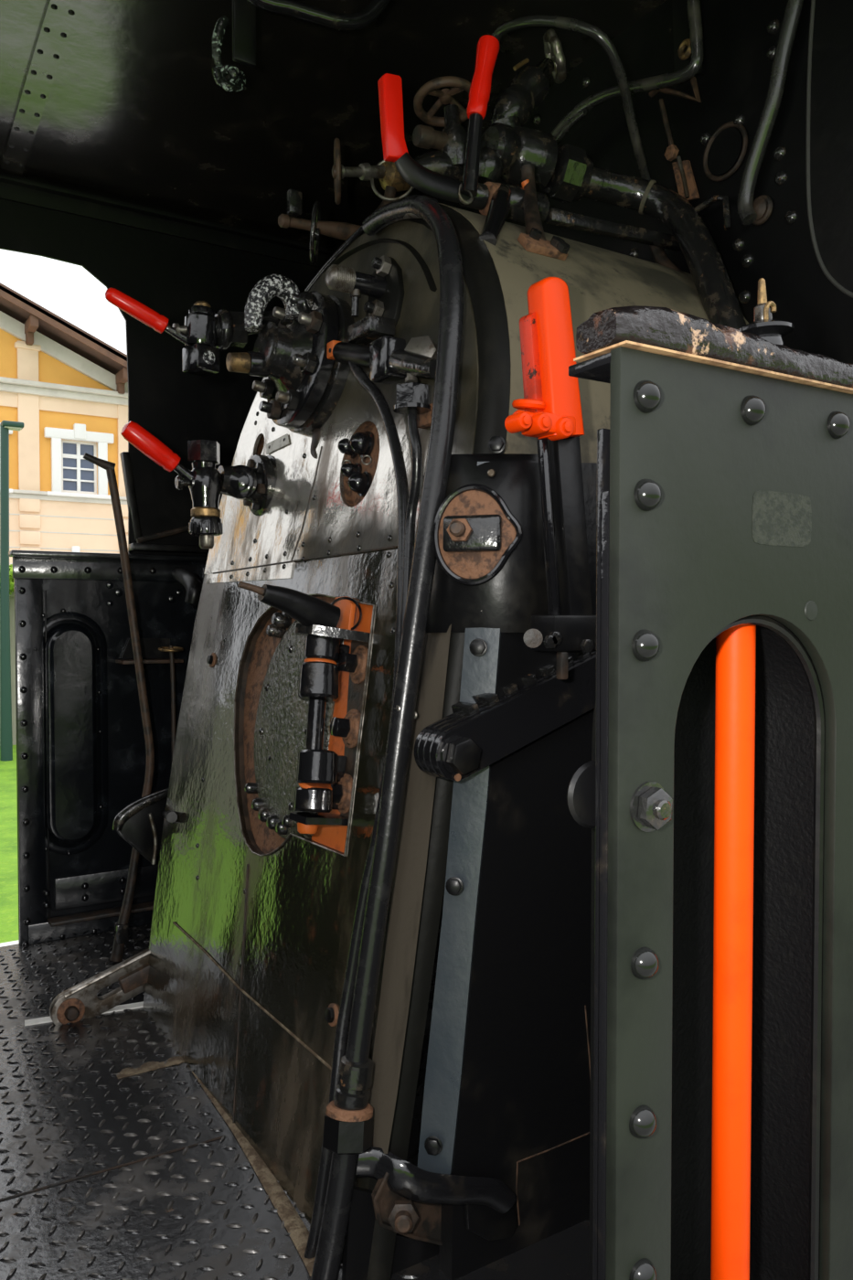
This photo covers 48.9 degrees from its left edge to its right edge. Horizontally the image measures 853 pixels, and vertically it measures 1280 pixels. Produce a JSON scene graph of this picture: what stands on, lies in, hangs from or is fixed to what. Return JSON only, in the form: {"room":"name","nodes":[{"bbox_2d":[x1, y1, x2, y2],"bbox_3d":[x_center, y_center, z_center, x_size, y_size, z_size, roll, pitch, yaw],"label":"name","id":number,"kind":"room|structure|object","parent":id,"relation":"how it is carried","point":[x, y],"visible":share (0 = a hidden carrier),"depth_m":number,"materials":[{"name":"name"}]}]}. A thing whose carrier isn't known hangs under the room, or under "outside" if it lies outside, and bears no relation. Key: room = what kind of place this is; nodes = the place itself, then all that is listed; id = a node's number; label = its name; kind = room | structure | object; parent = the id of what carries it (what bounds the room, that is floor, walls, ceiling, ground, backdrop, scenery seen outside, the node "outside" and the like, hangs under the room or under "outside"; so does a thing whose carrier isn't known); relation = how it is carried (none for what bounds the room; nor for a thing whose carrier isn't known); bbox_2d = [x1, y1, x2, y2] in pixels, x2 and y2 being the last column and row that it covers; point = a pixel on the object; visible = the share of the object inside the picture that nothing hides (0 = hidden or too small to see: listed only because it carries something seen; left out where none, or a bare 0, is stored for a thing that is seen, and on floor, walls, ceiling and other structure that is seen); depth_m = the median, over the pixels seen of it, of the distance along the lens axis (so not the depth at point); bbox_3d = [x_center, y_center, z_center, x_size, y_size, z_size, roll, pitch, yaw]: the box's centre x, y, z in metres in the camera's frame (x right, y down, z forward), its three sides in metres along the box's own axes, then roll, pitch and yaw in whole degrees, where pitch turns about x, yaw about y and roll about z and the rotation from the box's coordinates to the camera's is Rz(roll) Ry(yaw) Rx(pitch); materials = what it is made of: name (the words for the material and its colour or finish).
{"room":"control cabin","nodes":[
{"label":"control cabin","id":0,"kind":"room"},
{"bbox_2d":[0,939,18,947],"bbox_3d":[4.505,1.685,7.908,140.000,0.100,2.900,-1,2,-32],"label":"platform","id":1,"kind":"object","parent":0,"point":[13,942],"depth_m":5.26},
{"bbox_2d":[0,744,18,943],"bbox_3d":[-4.954,1.296,22.923,160.000,0.100,130.000,-1,2,-32],"label":"lawn","id":2,"kind":"structure","parent":0,"point":[8,813],"depth_m":7.36,"materials":[{"name":"green plant"}]},
{"bbox_2d":[0,420,24,761],"bbox_3d":[-5.314,-0.617,12.005,0.319,4.320,0.220,-1,2,-32],"label":"post","id":3,"kind":"object","parent":2,"relation":"on","point":[5,697],"visible":1,"depth_m":11.92,"materials":[{"name":"green metal"}]},
{"bbox_2d":[9,591,16,745],"bbox_3d":[-2.675,0.347,15.523,60.000,2.201,0.460,-1,2,-32],"label":"wall","id":4,"kind":"structure","parent":2,"relation":"on","point":[11,596],"depth_m":13.42,"materials":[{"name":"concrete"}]},
{"bbox_2d":[9,564,14,594],"bbox_3d":[-6.043,-0.879,13.323,5.196,0.612,2.112,-1,2,-32],"label":"hedge","id":5,"kind":"object","parent":4,"relation":"on","point":[11,580],"visible":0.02,"depth_m":13.16,"materials":[{"name":"green plant"}]},
{"bbox_2d":[0,173,336,556],"bbox_3d":[-1.079,-0.206,2.440,2.020,2.020,0.008,-1,2,-32],"label":"wall","id":6,"kind":"structure","parent":0,"point":[167,274],"depth_m":2.64,"materials":[{"name":"black metal"}]},
{"bbox_2d":[0,175,334,267],"bbox_3d":[-1.068,-1.154,2.398,2.020,0.046,0.030,-1,2,-32],"label":"trim","id":7,"kind":"structure","parent":6,"relation":"attached to","point":[12,189],"depth_m":2.60,"materials":[{"name":"black paint"}]},
{"bbox_2d":[0,923,589,1279],"bbox_3d":[-0.488,0.833,1.531,2.020,0.015,2.232,-1,2,-32],"label":"floor","id":8,"kind":"structure","parent":0,"point":[201,1211],"depth_m":1.49,"materials":[{"name":"metal"}]},
{"bbox_2d":[24,1002,143,1025],"bbox_3d":[-0.739,0.813,2.041,0.249,0.004,0.024,-1,2,-23],"label":"trim","id":9,"kind":"structure","parent":8,"relation":"on","point":[39,1020],"depth_m":2.05,"materials":[{"name":"silver metal"}]},
{"bbox_2d":[49,948,150,1024],"bbox_3d":[-0.677,0.754,2.051,0.273,0.152,0.047,-1,2,-32],"label":"slotted link","id":10,"kind":"object","parent":8,"relation":"on","point":[80,1001],"visible":0.79,"depth_m":2.04,"materials":[{"name":"metal"}]},
{"bbox_2d":[8,549,207,946],"bbox_3d":[-0.644,0.283,2.698,1.015,1.043,0.063,-1,2,-32],"label":"door","id":11,"kind":"structure","parent":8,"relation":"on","point":[81,753],"depth_m":2.52,"materials":[{"name":"black metal"}]},
{"bbox_2d":[0,1135,223,1201],"bbox_3d":[-0.506,0.830,1.464,0.390,0.003,0.004,-1,2,-30],"label":"trim","id":12,"kind":"structure","parent":8,"relation":"on","point":[218,1137],"depth_m":1.47,"materials":[{"name":"metal"}]},
{"bbox_2d":[83,452,154,961],"bbox_3d":[-0.764,0.173,2.337,0.167,1.261,0.030,-1,2,-32],"label":"lever","id":13,"kind":"object","parent":8,"relation":"on","point":[122,927],"visible":0.84,"depth_m":2.34,"materials":[{"name":"metal"}]},
{"bbox_2d":[115,638,183,664],"bbox_3d":[-0.767,0.029,2.591,0.165,0.069,0.090,-1,2,-32],"label":"shelf","id":14,"kind":"object","parent":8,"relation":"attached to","point":[149,646],"visible":0.85,"depth_m":2.61,"materials":[{"name":"black metal"}]},
{"bbox_2d":[116,1056,184,1078],"bbox_3d":[-0.530,0.820,1.803,0.131,0.005,0.041,-1,2,-32],"label":"floor patch","id":15,"kind":"structure","parent":8,"relation":"on","point":[148,1066],"depth_m":1.80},
{"bbox_2d":[119,451,209,554],"bbox_3d":[-0.722,-0.383,2.635,0.253,0.273,0.075,-1,2,-32],"label":"wind deflector","id":16,"kind":"object","parent":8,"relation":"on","point":[126,464],"visible":0.71,"depth_m":2.59,"materials":[{"name":"black paint"}]},
{"bbox_2d":[158,645,183,761],"bbox_3d":[-0.693,0.420,2.554,0.068,0.812,0.068,-1,2,-32],"label":"lever","id":17,"kind":"object","parent":8,"relation":"on","point":[171,649],"visible":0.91,"depth_m":2.54,"materials":[{"name":"gold metal"}]},
{"bbox_2d":[171,566,204,607],"bbox_3d":[-0.647,-0.144,2.529,0.066,0.119,0.304,-1,2,-27],"label":"pipe","id":18,"kind":"object","parent":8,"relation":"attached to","point":[192,583],"visible":0.79,"depth_m":2.40,"materials":[{"name":"black metal"}]},
{"bbox_2d":[189,1067,315,1276],"bbox_3d":[-0.334,0.825,1.597,0.033,0.010,0.819,-1,2,-29],"label":"grit line","id":19,"kind":"object","parent":8,"relation":"on","point":[293,1223],"visible":0.67,"depth_m":1.40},
{"bbox_2d":[142,202,748,1279],"bbox_3d":[-0.011,0.158,1.859,0.900,1.882,1.192,-1,2,-32],"label":"boiler","id":20,"kind":"object","parent":8,"relation":"on","point":[251,928],"visible":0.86,"depth_m":1.38,"materials":[{"name":"paint"}]},
{"bbox_2d":[112,788,177,864],"bbox_3d":[-0.630,0.443,2.155,0.150,0.183,0.243,-1,2,-32],"label":"pedal","id":21,"kind":"object","parent":20,"relation":"attached to","point":[140,824],"visible":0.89,"depth_m":2.21,"materials":[{"name":"black paint"}]},
{"bbox_2d":[105,288,278,376],"bbox_3d":[-0.438,-0.581,1.777,0.333,0.143,0.079,-1,2,-32],"label":"valve","id":22,"kind":"object","parent":20,"relation":"attached to","point":[205,333],"visible":0.97,"depth_m":1.76,"materials":[{"name":"black metal"}]},
{"bbox_2d":[120,420,276,548],"bbox_3d":[-0.436,-0.301,1.869,0.336,0.237,0.129,-1,2,-32],"label":"valve","id":23,"kind":"object","parent":20,"relation":"attached to","point":[254,484],"visible":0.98,"depth_m":1.84,"materials":[{"name":"black paint"}]},
{"bbox_2d":[209,652,215,667],"bbox_3d":[-0.465,0.043,2.034,0.010,0.032,0.032,-1,2,-32],"label":"washer","id":24,"kind":"object","parent":20,"relation":"in","point":[212,656],"depth_m":2.02,"materials":[{"name":"metal"}]},
{"bbox_2d":[266,433,289,454],"bbox_3d":[-0.302,-0.397,1.897,0.006,0.028,0.123,-1,2,-33],"label":"plate","id":25,"kind":"object","parent":20,"relation":"attached to","point":[282,441],"visible":1,"depth_m":1.90,"materials":[{"name":"black paint"}]},
{"bbox_2d":[225,290,354,458],"bbox_3d":[-0.266,-0.491,1.733,0.210,0.311,0.260,-1,2,-32],"label":"valve","id":26,"kind":"object","parent":20,"relation":"attached to","point":[303,388],"visible":0.94,"depth_m":1.69,"materials":[{"name":"black paint"}]},
{"bbox_2d":[244,274,312,331],"bbox_3d":[-0.263,-0.610,1.703,0.136,0.105,0.058,-1,2,-32],"label":"pipe","id":27,"kind":"object","parent":26,"relation":"attached to","point":[271,286],"visible":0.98,"depth_m":1.68,"materials":[{"name":"grey fabric"}]},
{"bbox_2d":[238,581,373,852],"bbox_3d":[-0.262,0.128,1.585,0.225,0.440,0.444,-1,2,-32],"label":"door","id":28,"kind":"structure","parent":20,"relation":"attached to","point":[310,703],"depth_m":1.48,"materials":[{"name":"black paint"}]},
{"bbox_2d":[298,783,332,789],"bbox_3d":[-0.169,0.222,1.425,0.052,0.024,0.051,-1,2,-32],"label":"washer","id":29,"kind":"object","parent":28,"relation":"in","point":[303,786],"depth_m":1.41,"materials":[{"name":"orange paint"}]},
{"bbox_2d":[303,658,336,664],"bbox_3d":[-0.167,0.036,1.476,0.051,0.019,0.052,-1,2,-32],"label":"washer","id":30,"kind":"object","parent":28,"relation":"in","point":[307,661],"depth_m":1.45,"materials":[{"name":"orange paint"}]},
{"bbox_2d":[330,773,352,813],"bbox_3d":[-0.140,0.240,1.458,0.041,0.061,0.062,-1,2,-32],"label":"washer","id":31,"kind":"object","parent":28,"relation":"in","point":[341,784],"depth_m":1.45,"materials":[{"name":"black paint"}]},
{"bbox_2d":[330,708,360,747],"bbox_3d":[-0.129,0.140,1.471,0.041,0.061,0.062,-1,2,-32],"label":"nut","id":32,"kind":"object","parent":28,"relation":"in","point":[346,728],"depth_m":1.46,"materials":[{"name":"black paint"}]},
{"bbox_2d":[337,645,368,683],"bbox_3d":[-0.118,0.039,1.483,0.041,0.061,0.062,-1,2,-32],"label":"nut","id":33,"kind":"object","parent":28,"relation":"in","point":[354,663],"depth_m":1.47,"materials":[{"name":"black paint"}]},
{"bbox_2d":[277,188,360,266],"bbox_3d":[-0.211,-0.866,1.943,0.180,0.178,0.139,0,2,0],"label":"valve","id":34,"kind":"object","parent":20,"relation":"attached to","point":[316,227],"visible":0.98,"depth_m":1.94,"materials":[{"name":"black paint"}]},
{"bbox_2d":[328,1002,338,1026],"bbox_3d":[-0.137,0.549,1.372,0.010,0.032,0.032,-1,2,-32],"label":"washer","id":35,"kind":"object","parent":20,"relation":"in","point":[333,1008],"depth_m":1.36,"materials":[{"name":"metal"}]},
{"bbox_2d":[337,430,374,496],"bbox_3d":[-0.123,-0.300,1.605,0.047,0.114,0.109,-1,2,-32],"label":"try cock","id":36,"kind":"object","parent":20,"relation":"attached to","point":[362,443],"visible":1,"depth_m":1.58,"materials":[{"name":"black paint"}]},
{"bbox_2d":[304,361,408,1258],"bbox_3d":[-0.089,0.232,1.406,0.143,1.416,0.353,0,2,10],"label":"drain pipe","id":37,"kind":"object","parent":20,"relation":"attached to","point":[343,1023],"visible":0.68,"depth_m":1.30,"materials":[{"name":"black metal"}]},
{"bbox_2d":[325,255,404,346],"bbox_3d":[-0.103,-0.571,1.560,0.123,0.153,0.115,-1,2,-32],"label":"valve","id":38,"kind":"object","parent":20,"relation":"attached to","point":[384,288],"visible":0.98,"depth_m":1.55,"materials":[{"name":"black paint"}]},
{"bbox_2d":[304,194,437,291],"bbox_3d":[-0.114,-0.729,1.700,0.018,0.060,0.485,-1,2,-31],"label":"tube","id":39,"kind":"object","parent":20,"relation":"attached to","point":[359,231],"visible":0.45,"depth_m":1.78,"materials":[{"name":"black paint"}]},
{"bbox_2d":[331,138,414,211],"bbox_3d":[-0.116,-0.929,1.935,0.209,0.159,0.111,-1,2,-32],"label":"valve","id":40,"kind":"object","parent":20,"relation":"attached to","point":[390,180],"visible":0.77,"depth_m":1.93,"materials":[{"name":"metal"}]},
{"bbox_2d":[374,185,396,211],"bbox_3d":[-0.095,-0.899,1.949,0.073,0.100,0.024,-1,2,-32],"label":"outlet","id":41,"kind":"object","parent":40,"relation":"attached to","point":[389,194],"depth_m":1.95,"materials":[{"name":"metal"}]},
{"bbox_2d":[326,335,437,428],"bbox_3d":[-0.074,-0.417,1.480,0.092,0.195,0.376,-1,2,-32],"label":"fitting","id":42,"kind":"object","parent":20,"relation":"attached to","point":[389,358],"visible":0.88,"depth_m":1.40,"materials":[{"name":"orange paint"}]},
{"bbox_2d":[398,409,422,652],"bbox_3d":[-0.049,0.114,1.302,0.044,0.908,0.170,1,2,30],"label":"pipe","id":43,"kind":"object","parent":42,"relation":"attached to","point":[412,414],"visible":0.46,"depth_m":1.34,"materials":[{"name":"black metal"}]},
{"bbox_2d":[310,195,463,1279],"bbox_3d":[-0.039,0.090,1.415,0.200,1.660,0.532,0,2,6],"label":"pipe","id":44,"kind":"object","parent":20,"relation":"attached to","point":[348,1119],"visible":0.97,"depth_m":1.24,"materials":[{"name":"black metal"}]},
{"bbox_2d":[355,1146,517,1245],"bbox_3d":[0.020,0.735,1.225,0.223,0.159,0.072,-1,2,-20],"label":"bracket","id":45,"kind":"object","parent":20,"relation":"attached to","point":[408,1200],"visible":0.99,"depth_m":1.21,"materials":[{"name":"metal"}]},
{"bbox_2d":[412,75,470,181],"bbox_3d":[0.039,-0.951,1.772,0.136,0.174,0.123,-1,2,-32],"label":"valve","id":46,"kind":"object","parent":20,"relation":"attached to","point":[448,160],"visible":0.87,"depth_m":1.75,"materials":[{"name":"black paint"}]},
{"bbox_2d":[426,453,554,632],"bbox_3d":[0.083,-0.132,1.244,0.182,0.247,0.103,0,2,10],"label":"cover","id":47,"kind":"object","parent":20,"relation":"attached to","point":[488,540],"visible":0.97,"depth_m":1.24,"materials":[{"name":"black metal"}]},
{"bbox_2d":[413,650,596,781],"bbox_3d":[0.245,0.046,1.322,0.572,0.256,0.076,-1,2,-32],"label":"reverser quadrant","id":48,"kind":"object","parent":20,"relation":"attached to","point":[455,747],"visible":0.57,"depth_m":1.22,"materials":[{"name":"black paint"}]},
{"bbox_2d":[441,734,473,775],"bbox_3d":[0.041,0.144,1.175,0.052,0.052,0.003,-1,2,-32],"label":"nut","id":49,"kind":"object","parent":48,"relation":"in","point":[449,741],"depth_m":1.16,"materials":[{"name":"black paint"}]},
{"bbox_2d":[454,773,461,781],"bbox_3d":[0.039,0.172,1.173,0.010,0.010,0.002,-1,2,-32],"label":"bolt","id":50,"kind":"object","parent":48,"relation":"attached to","point":[457,776],"depth_m":1.17,"materials":[{"name":"metal"}]},
{"bbox_2d":[504,277,596,680],"bbox_3d":[0.160,-0.201,1.182,0.150,0.499,0.066,-1,2,-32],"label":"lever","id":51,"kind":"object","parent":48,"relation":"attached to","point":[550,406],"visible":0.98,"depth_m":1.17,"materials":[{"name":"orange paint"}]},
{"bbox_2d":[523,629,543,647],"bbox_3d":[0.133,-0.002,1.169,0.024,0.024,0.005,0,2,5],"label":"bolt","id":52,"kind":"object","parent":51,"relation":"in","point":[532,637],"depth_m":1.17,"materials":[{"name":"metal"}]},
{"bbox_2d":[377,34,681,260],"bbox_3d":[0.242,-0.788,1.599,0.680,0.382,0.193,-1,2,-32],"label":"lever","id":53,"kind":"object","parent":20,"relation":"on","point":[500,203],"visible":0.95,"depth_m":1.51,"materials":[{"name":"black paint"}]},
{"bbox_2d":[546,144,746,329],"bbox_3d":[0.432,-0.642,1.744,0.437,0.601,0.194,1,2,36],"label":"pipe","id":54,"kind":"object","parent":20,"relation":"attached to","point":[574,177],"visible":0.82,"depth_m":1.75,"materials":[{"name":"black metal"}]},
{"bbox_2d":[478,116,557,195],"bbox_3d":[0.167,-0.913,1.762,0.204,0.154,0.112,-1,2,-32],"label":"valve","id":55,"kind":"object","parent":54,"relation":"attached to","point":[506,146],"visible":0.8,"depth_m":1.72,"materials":[{"name":"black paint"}]},
{"bbox_2d":[490,28,566,127],"bbox_3d":[0.207,-1.094,1.839,0.184,0.230,0.083,-1,2,-32],"label":"valve","id":56,"kind":"object","parent":55,"relation":"on","point":[529,87],"visible":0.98,"depth_m":1.81,"materials":[{"name":"black paint"}]},
{"bbox_2d":[649,245,686,275],"bbox_3d":[0.489,-0.658,1.768,0.024,0.254,0.183,-1,2,-32],"label":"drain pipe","id":57,"kind":"object","parent":20,"relation":"attached to","point":[658,253],"visible":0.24,"depth_m":1.81,"materials":[{"name":"metal"}]},
{"bbox_2d":[0,0,666,250],"bbox_3d":[-0.598,-1.213,1.387,2.340,0.110,2.400,-1,2,-32],"label":"ceiling","id":58,"kind":"structure","parent":0,"point":[135,112],"depth_m":2.13,"materials":[{"name":"paint"}]},
{"bbox_2d":[0,0,81,176],"bbox_3d":[-0.486,-1.208,1.476,0.052,0.093,2.150,-1,2,-32],"label":"roof strip","id":59,"kind":"object","parent":58,"relation":"attached to","point":[59,16],"visible":1,"depth_m":2.04,"materials":[{"name":"paint"}]},
{"bbox_2d":[212,0,255,92],"bbox_3d":[-0.348,-1.095,1.692,0.090,0.224,0.039,-1,2,-32],"label":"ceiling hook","id":60,"kind":"object","parent":58,"relation":"hanging from","point":[243,12],"visible":1,"depth_m":1.70,"materials":[{"name":"black paint"}]},
{"bbox_2d":[245,0,390,31],"bbox_3d":[-0.182,-1.150,1.627,0.347,0.179,0.024,-1,2,-32],"label":"conduit","id":61,"kind":"object","parent":58,"relation":"attached to","point":[295,9],"visible":1,"depth_m":1.62,"materials":[{"name":"black metal"}]},
{"bbox_2d":[421,0,852,929],"bbox_3d":[0.369,-0.136,2.049,0.012,2.300,2.200,-1,2,-32],"label":"wall","id":62,"kind":"structure","parent":0,"point":[735,80],"depth_m":1.72,"materials":[{"name":"black metal"}]},
{"bbox_2d":[491,14,650,181],"bbox_3d":[0.299,-1.016,1.750,0.340,0.329,0.216,0,2,-6],"label":"pipe","id":63,"kind":"object","parent":62,"relation":"attached to","point":[586,28],"visible":0.84,"depth_m":1.71,"materials":[{"name":"black metal"}]},
{"bbox_2d":[550,0,703,138],"bbox_3d":[0.379,-1.140,1.883,0.023,0.208,0.450,-1,2,-32],"label":"pipe","id":64,"kind":"object","parent":62,"relation":"attached to","point":[688,72],"visible":0.86,"depth_m":1.76,"materials":[{"name":"black metal"}]},
{"bbox_2d":[554,109,587,145],"bbox_3d":[0.305,-1.092,2.001,0.014,0.040,0.101,-1,2,-32],"label":"pipe","id":65,"kind":"object","parent":64,"relation":"attached to","point":[581,113],"visible":0.91,"depth_m":2.00,"materials":[{"name":"black metal"}]},
{"bbox_2d":[532,19,798,304],"bbox_3d":[0.439,-0.918,1.896,0.011,0.609,0.718,-1,2,-32],"label":"rivets","id":66,"kind":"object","parent":62,"relation":"attached to","point":[781,177],"depth_m":1.68,"materials":[{"name":"black paint"}]},
{"bbox_2d":[649,0,704,201],"bbox_3d":[0.484,-1.041,1.797,0.036,0.404,0.123,-1,2,-32],"label":"wall bracket","id":67,"kind":"object","parent":62,"relation":"attached to","point":[686,184],"visible":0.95,"depth_m":1.80,"materials":[{"name":"metal"}]},
{"bbox_2d":[694,193,731,230],"bbox_3d":[0.525,-0.778,1.717,0.012,0.072,0.080,-1,2,-32],"label":"clip","id":68,"kind":"object","parent":62,"relation":"attached to","point":[725,199],"visible":1,"depth_m":1.69,"materials":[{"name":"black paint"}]},
{"bbox_2d":[703,121,747,181],"bbox_3d":[0.549,-0.898,1.724,0.009,0.101,0.101,-1,2,-32],"label":"ring","id":69,"kind":"object","parent":62,"relation":"attached to","point":[725,151],"visible":1,"depth_m":1.72,"materials":[{"name":"metal"}]},
{"bbox_2d":[751,194,773,225],"bbox_3d":[0.589,-0.761,1.658,0.016,0.050,0.050,-1,2,-32],"label":"flange","id":70,"kind":"object","parent":62,"relation":"attached to","point":[762,205],"visible":0.91,"depth_m":1.65,"materials":[{"name":"metal"}]},
{"bbox_2d":[736,0,803,224],"bbox_3d":[0.597,-0.936,1.616,0.027,0.395,0.140,-1,2,-32],"label":"pipe","id":71,"kind":"object","parent":62,"relation":"attached to","point":[746,212],"visible":1,"depth_m":1.61,"materials":[{"name":"grey metal"}]},
{"bbox_2d":[806,0,852,298],"bbox_3d":[0.715,-0.808,1.467,0.007,0.634,0.275,-1,2,-32],"label":"trim","id":72,"kind":"structure","parent":62,"relation":"attached to","point":[827,274],"depth_m":1.57,"materials":[{"name":"grey metal"}]},
{"bbox_2d":[810,0,852,292],"bbox_3d":[0.717,-0.810,1.467,0.003,0.631,0.270,-1,2,-32],"label":"window","id":73,"kind":"structure","parent":62,"relation":"in","point":[831,104],"depth_m":1.54,"materials":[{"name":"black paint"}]},
{"bbox_2d":[566,346,852,1279],"bbox_3d":[0.509,0.601,0.906,0.992,1.590,0.113,-1,2,-32],"label":"panel","id":74,"kind":"object","parent":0,"point":[725,496],"visible":0.98,"depth_m":0.69,"materials":[{"name":"green paint"}]},
{"bbox_2d":[566,760,595,828],"bbox_3d":[0.113,0.104,0.634,0.046,0.046,0.006,-1,2,-32],"label":"washer","id":75,"kind":"object","parent":74,"relation":"in","point":[581,795],"depth_m":0.63,"materials":[{"name":"black paint"}]},
{"bbox_2d":[573,305,852,394],"bbox_3d":[0.525,-0.212,0.870,0.980,0.037,0.054,-1,2,-32],"label":"armrest","id":76,"kind":"object","parent":74,"relation":"on","point":[665,331],"visible":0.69,"depth_m":0.63,"materials":[{"name":"black leather"}]},
{"bbox_2d":[710,624,756,1279],"bbox_3d":[0.234,0.290,0.718,0.042,0.680,0.042,-1,2,-32],"label":"pipe","id":77,"kind":"object","parent":74,"relation":"attached to","point":[736,645],"visible":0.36,"depth_m":0.71,"materials":[{"name":"orange metal"}]},
{"bbox_2d":[737,277,793,345],"bbox_3d":[0.297,-0.271,0.824,0.048,0.091,0.048,-1,2,-32],"label":"oil lubricator","id":78,"kind":"object","parent":74,"relation":"attached to","point":[763,325],"visible":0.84,"depth_m":0.81,"materials":[{"name":"black paint"}]},
{"bbox_2d":[737,319,793,345],"bbox_3d":[0.297,-0.252,0.825,0.048,0.054,0.048,-1,2,-32],"label":"cup","id":79,"kind":"object","parent":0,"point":[772,330],"depth_m":0.81,"materials":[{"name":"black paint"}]},
{"bbox_3d":[-10.282,1.046,31.381,140.000,0.100,32.000,-1,2,-32],"label":"forecourt","id":80,"kind":"object","parent":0,"visible":0},
{"bbox_2d":[0,282,127,565],"bbox_3d":[-15.601,-4.298,27.294,15.600,10.847,13.000,-1,2,-32],"label":"station building","id":81,"kind":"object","parent":80,"relation":"on","point":[68,387],"visible":0.38,"depth_m":24.41,"materials":[{"name":"paint"}]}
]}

